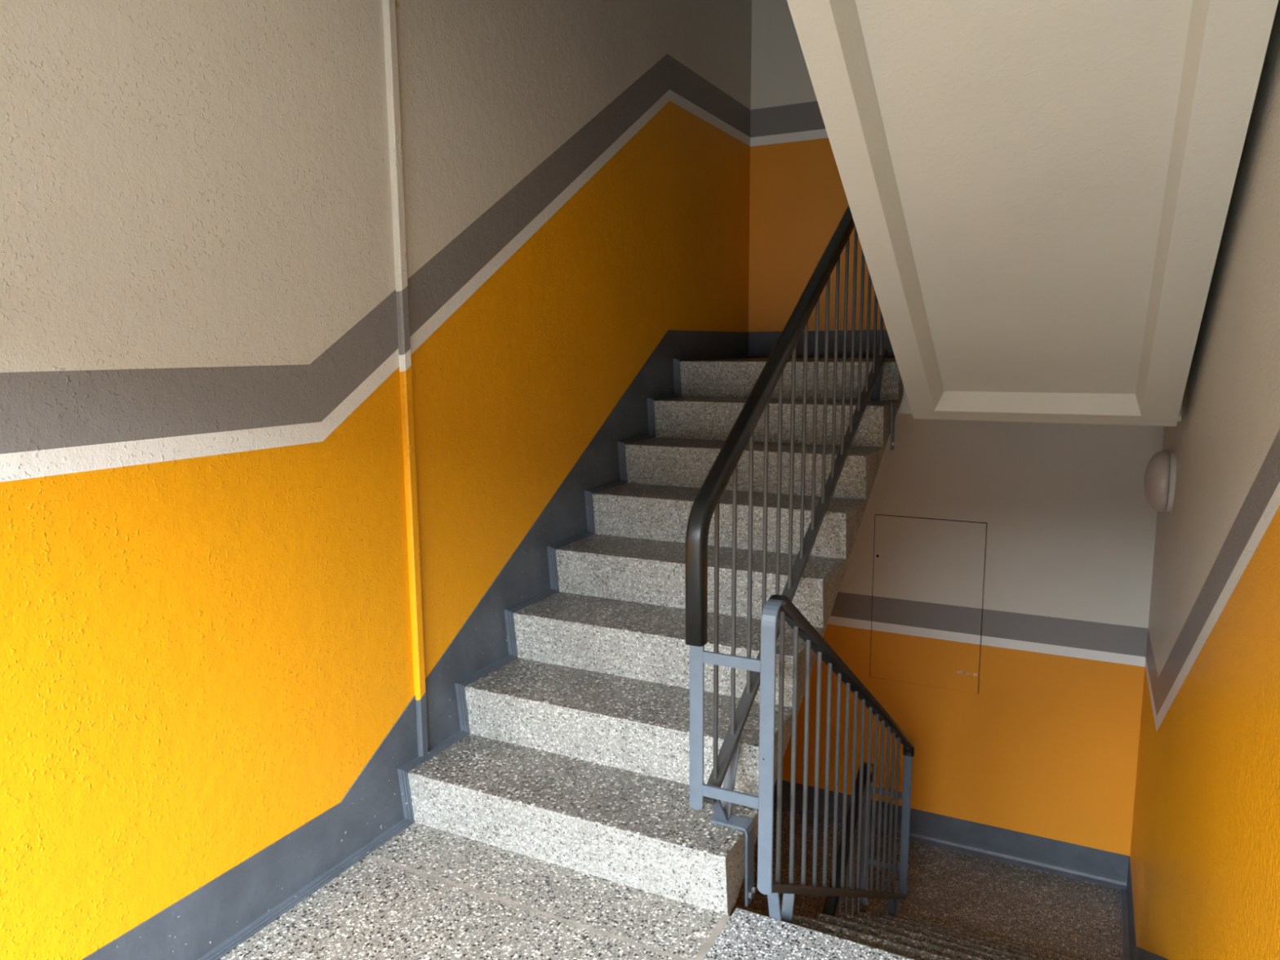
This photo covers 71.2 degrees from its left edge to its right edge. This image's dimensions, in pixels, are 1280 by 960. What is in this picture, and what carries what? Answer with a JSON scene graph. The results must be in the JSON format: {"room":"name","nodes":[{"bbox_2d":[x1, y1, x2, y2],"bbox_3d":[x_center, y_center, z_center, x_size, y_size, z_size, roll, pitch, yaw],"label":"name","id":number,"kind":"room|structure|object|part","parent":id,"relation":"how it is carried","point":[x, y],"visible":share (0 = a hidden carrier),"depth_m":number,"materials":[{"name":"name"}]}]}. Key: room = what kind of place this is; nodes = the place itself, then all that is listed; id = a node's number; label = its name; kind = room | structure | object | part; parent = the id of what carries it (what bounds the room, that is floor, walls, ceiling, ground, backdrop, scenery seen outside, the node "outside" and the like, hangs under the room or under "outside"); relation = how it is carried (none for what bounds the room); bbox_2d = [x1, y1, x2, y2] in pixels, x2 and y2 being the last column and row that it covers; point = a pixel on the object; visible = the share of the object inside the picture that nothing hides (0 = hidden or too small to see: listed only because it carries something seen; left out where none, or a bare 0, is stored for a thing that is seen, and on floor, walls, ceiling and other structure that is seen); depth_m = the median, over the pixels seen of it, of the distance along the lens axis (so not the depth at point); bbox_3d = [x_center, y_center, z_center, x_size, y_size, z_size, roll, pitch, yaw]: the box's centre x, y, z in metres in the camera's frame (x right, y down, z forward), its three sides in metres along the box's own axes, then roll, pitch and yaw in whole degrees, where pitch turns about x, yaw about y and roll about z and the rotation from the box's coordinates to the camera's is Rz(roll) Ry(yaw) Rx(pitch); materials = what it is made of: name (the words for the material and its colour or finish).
{"room":"apartment building stairwell","nodes":[
{"label":"apartment building stairwell","id":0,"kind":"room"},
{"bbox_2d":[0,0,751,959],"bbox_3d":[-0.706,0.237,2.881,0.200,7.550,5.510,4,9,27],"label":"wall","id":1,"kind":"structure","parent":0,"point":[206,638],"depth_m":2.22,"materials":[{"name":"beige paint"}]},
{"bbox_2d":[382,0,428,755],"bbox_3d":[-0.689,-1.307,2.461,0.019,4.372,0.033,4,9,27],"label":"pipe","id":2,"kind":"object","parent":1,"relation":"attached to","point":[388,6],"visible":1,"depth_m":2.60,"materials":[{"name":"paint"}]},
{"bbox_2d":[81,329,751,959],"bbox_3d":[-0.601,0.270,2.832,0.035,1.518,5.510,4,9,27],"label":"baseboard","id":3,"kind":"structure","parent":1,"relation":"attached to","point":[216,917],"depth_m":2.76,"materials":[{"name":"paint"}]},
{"bbox_2d":[366,854,730,959],"bbox_3d":[0.176,1.233,2.196,2.108,0.230,0.207,4,9,27],"label":"trim","id":4,"kind":"structure","parent":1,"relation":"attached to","point":[722,922],"depth_m":2.25,"materials":[{"name":"grey stone"}]},
{"bbox_2d":[218,822,723,959],"bbox_3d":[-0.347,1.388,1.176,2.108,0.230,2.520,4,9,27],"label":"floor","id":5,"kind":"structure","parent":0,"point":[375,909],"depth_m":2.27,"materials":[{"name":"stone"}]},
{"bbox_2d":[408,360,903,915],"bbox_3d":[0.230,0.377,3.323,1.020,1.590,2.098,4,9,27],"label":"flight","id":6,"kind":"object","parent":5,"relation":"on","point":[575,755],"visible":0.68,"depth_m":2.92,"materials":[{"name":"stone"}]},
{"bbox_2d":[684,204,895,906],"bbox_3d":[0.617,-0.143,2.975,0.116,2.346,2.068,4,9,27],"label":"stair railing","id":7,"kind":"object","parent":6,"relation":"on","point":[707,500],"visible":0.89,"depth_m":2.51,"materials":[{"name":"grey metal"}]},
{"bbox_3d":[0.202,0.857,2.352,0.031,0.121,0.089,4,9,27],"label":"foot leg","id":8,"kind":"part","parent":7,"relation":"part of","materials":[{"name":"grey metal"}]},
{"bbox_3d":[0.247,0.790,2.431,0.031,0.229,0.101,4,9,27],"label":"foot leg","id":9,"kind":"part","parent":7,"relation":"part of","materials":[{"name":"grey metal"}]},
{"bbox_3d":[0.588,-0.524,2.931,0.048,1.579,2.066,4,9,27],"label":"handrail","id":10,"kind":"part","parent":7,"relation":"part of","materials":[{"name":"black plastic"}]},
{"bbox_3d":[0.607,0.135,3.058,0.034,1.144,1.943,4,9,27],"label":"rail","id":11,"kind":"part","parent":7,"relation":"part of","materials":[{"name":"grey metal"}]},
{"bbox_3d":[0.963,-0.364,3.699,0.031,0.091,0.090,4,9,27],"label":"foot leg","id":12,"kind":"part","parent":7,"relation":"part of","materials":[{"name":"grey metal"}]},
{"bbox_3d":[1.007,-0.430,3.778,0.031,0.196,0.097,4,9,27],"label":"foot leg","id":13,"kind":"part","parent":7,"relation":"part of","materials":[{"name":"grey metal"}]},
{"bbox_2d":[702,907,1081,959],"bbox_3d":[1.102,1.800,2.962,1.016,1.590,2.216,4,9,27],"label":"flight","id":14,"kind":"object","parent":5,"relation":"attached to","point":[746,935],"visible":1,"depth_m":2.42,"materials":[{"name":"stone"}]},
{"bbox_2d":[702,594,914,923],"bbox_3d":[0.689,1.168,3.109,0.190,2.062,1.974,4,9,27],"label":"stair railing","id":15,"kind":"object","parent":14,"relation":"on","point":[781,605],"visible":0.89,"depth_m":2.50,"materials":[{"name":"grey metal"}]},
{"bbox_3d":[0.347,1.137,2.276,0.031,0.265,0.083,4,9,27],"label":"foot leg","id":16,"kind":"part","parent":15,"relation":"part of","materials":[{"name":"grey metal"}]},
{"bbox_3d":[0.383,1.170,2.351,0.031,0.178,0.068,4,9,27],"label":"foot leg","id":17,"kind":"part","parent":15,"relation":"part of","materials":[{"name":"grey metal"}]},
{"bbox_3d":[0.748,1.439,3.114,0.034,1.191,1.947,4,9,27],"label":"rail","id":18,"kind":"part","parent":15,"relation":"part of","materials":[{"name":"grey metal"}]},
{"bbox_3d":[0.761,0.746,3.046,0.048,1.208,1.905,4,9,27],"label":"handrail","id":19,"kind":"part","parent":15,"relation":"part of","materials":[{"name":"black plastic"}]},
{"bbox_3d":[1.065,1.818,3.795,0.031,0.162,0.077,4,9,27],"label":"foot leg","id":20,"kind":"part","parent":15,"relation":"part of","materials":[{"name":"grey metal"}]},
{"bbox_3d":[1.104,1.855,3.878,0.031,0.068,0.084,4,9,27],"label":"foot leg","id":21,"kind":"part","parent":15,"relation":"part of","materials":[{"name":"grey metal"}]},
{"bbox_2d":[739,808,1123,959],"bbox_3d":[1.379,2.223,4.722,2.108,0.230,0.910,4,9,27],"label":"floor","id":22,"kind":"structure","parent":0,"point":[1076,918],"depth_m":4.57,"materials":[{"name":"stone"}]},
{"bbox_2d":[729,890,818,919],"bbox_3d":[0.249,3.067,3.723,1.020,1.590,2.098,4,9,27],"label":"flight","id":23,"kind":"object","parent":22,"relation":"attached to","point":[758,904],"visible":0.02,"depth_m":4.50,"materials":[{"name":"stone"}]},
{"bbox_2d":[822,762,902,916],"bbox_3d":[0.686,2.293,3.351,0.186,1.829,1.851,4,9,27],"label":"stair railing","id":24,"kind":"object","parent":23,"relation":"on","point":[830,905],"visible":0.42,"depth_m":3.89,"materials":[{"name":"grey metal"}]},
{"bbox_3d":[0.627,1.936,3.332,0.048,1.117,1.842,4,9,27],"label":"handrail","id":25,"kind":"part","parent":24,"relation":"part of","materials":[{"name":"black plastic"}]},
{"bbox_2d":[697,358,1182,421],"bbox_3d":[1.361,-0.467,4.322,2.108,0.230,0.910,4,9,27],"label":"floor","id":26,"kind":"structure","parent":0,"point":[904,407],"depth_m":4.13,"materials":[{"name":"stone"}]},
{"bbox_2d":[748,0,1164,856],"bbox_3d":[1.615,-0.077,4.880,2.108,7.550,0.200,4,9,27],"label":"wall","id":27,"kind":"structure","parent":0,"point":[1046,745],"depth_m":4.75,"materials":[{"name":"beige paint"}]},
{"bbox_2d":[747,329,895,358],"bbox_3d":[1.557,-0.709,4.681,2.108,0.160,0.034,4,9,27],"label":"baseboard","id":28,"kind":"structure","parent":27,"relation":"attached to","point":[761,344],"depth_m":4.97,"materials":[{"name":"paint"}]},
{"bbox_2d":[870,514,986,693],"bbox_3d":[1.572,0.674,4.914,0.579,0.939,0.025,4,9,27],"label":"access hatch","id":29,"kind":"object","parent":27,"relation":"attached to","point":[929,573],"visible":1,"depth_m":4.90,"materials":[{"name":"beige paint"}]},
{"bbox_2d":[882,514,986,682],"bbox_3d":[1.633,0.656,5.033,0.599,0.959,0.010,4,9,27],"label":"trim","id":30,"kind":"structure","parent":27,"relation":"attached to","point":[882,514],"depth_m":4.91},
{"bbox_2d":[773,778,1128,889],"bbox_3d":[1.576,1.968,5.079,2.108,0.187,0.034,4,9,27],"label":"baseboard","id":31,"kind":"structure","parent":27,"relation":"attached to","point":[1090,864],"depth_m":4.90,"materials":[{"name":"paint"}]},
{"bbox_2d":[1129,0,1279,959],"bbox_3d":[1.353,0.377,1.846,0.200,7.550,5.510,4,9,27],"label":"wall","id":32,"kind":"structure","parent":0,"point":[1205,852],"depth_m":2.15,"materials":[{"name":"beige paint"}]},
{"bbox_2d":[1120,856,1168,959],"bbox_3d":[1.259,1.727,2.100,0.032,1.545,5.510,4,9,27],"label":"baseboard","id":33,"kind":"structure","parent":32,"relation":"attached to","point":[1131,951],"depth_m":4.20,"materials":[{"name":"paint"}]},
{"bbox_2d":[1143,449,1176,512],"bbox_3d":[2.120,0.004,3.658,0.102,0.254,0.254,4,9,27],"label":"wall lamp","id":34,"kind":"object","parent":32,"relation":"attached to","point":[1159,482],"visible":1,"depth_m":3.57,"materials":[{"name":"glass"}]},
{"bbox_3d":[-0.393,-1.294,0.723,2.108,0.230,2.400,4,9,27],"label":"floor","id":35,"kind":"structure","parent":0,"visible":0},
{"bbox_2d":[786,0,1278,426],"bbox_3d":[1.116,-0.895,2.586,0.976,1.590,2.143,4,9,27],"label":"staircase underside","id":36,"kind":"object","parent":35,"relation":"attached to","point":[1038,193],"visible":1,"depth_m":2.35,"materials":[{"name":"paint"}]}
]}

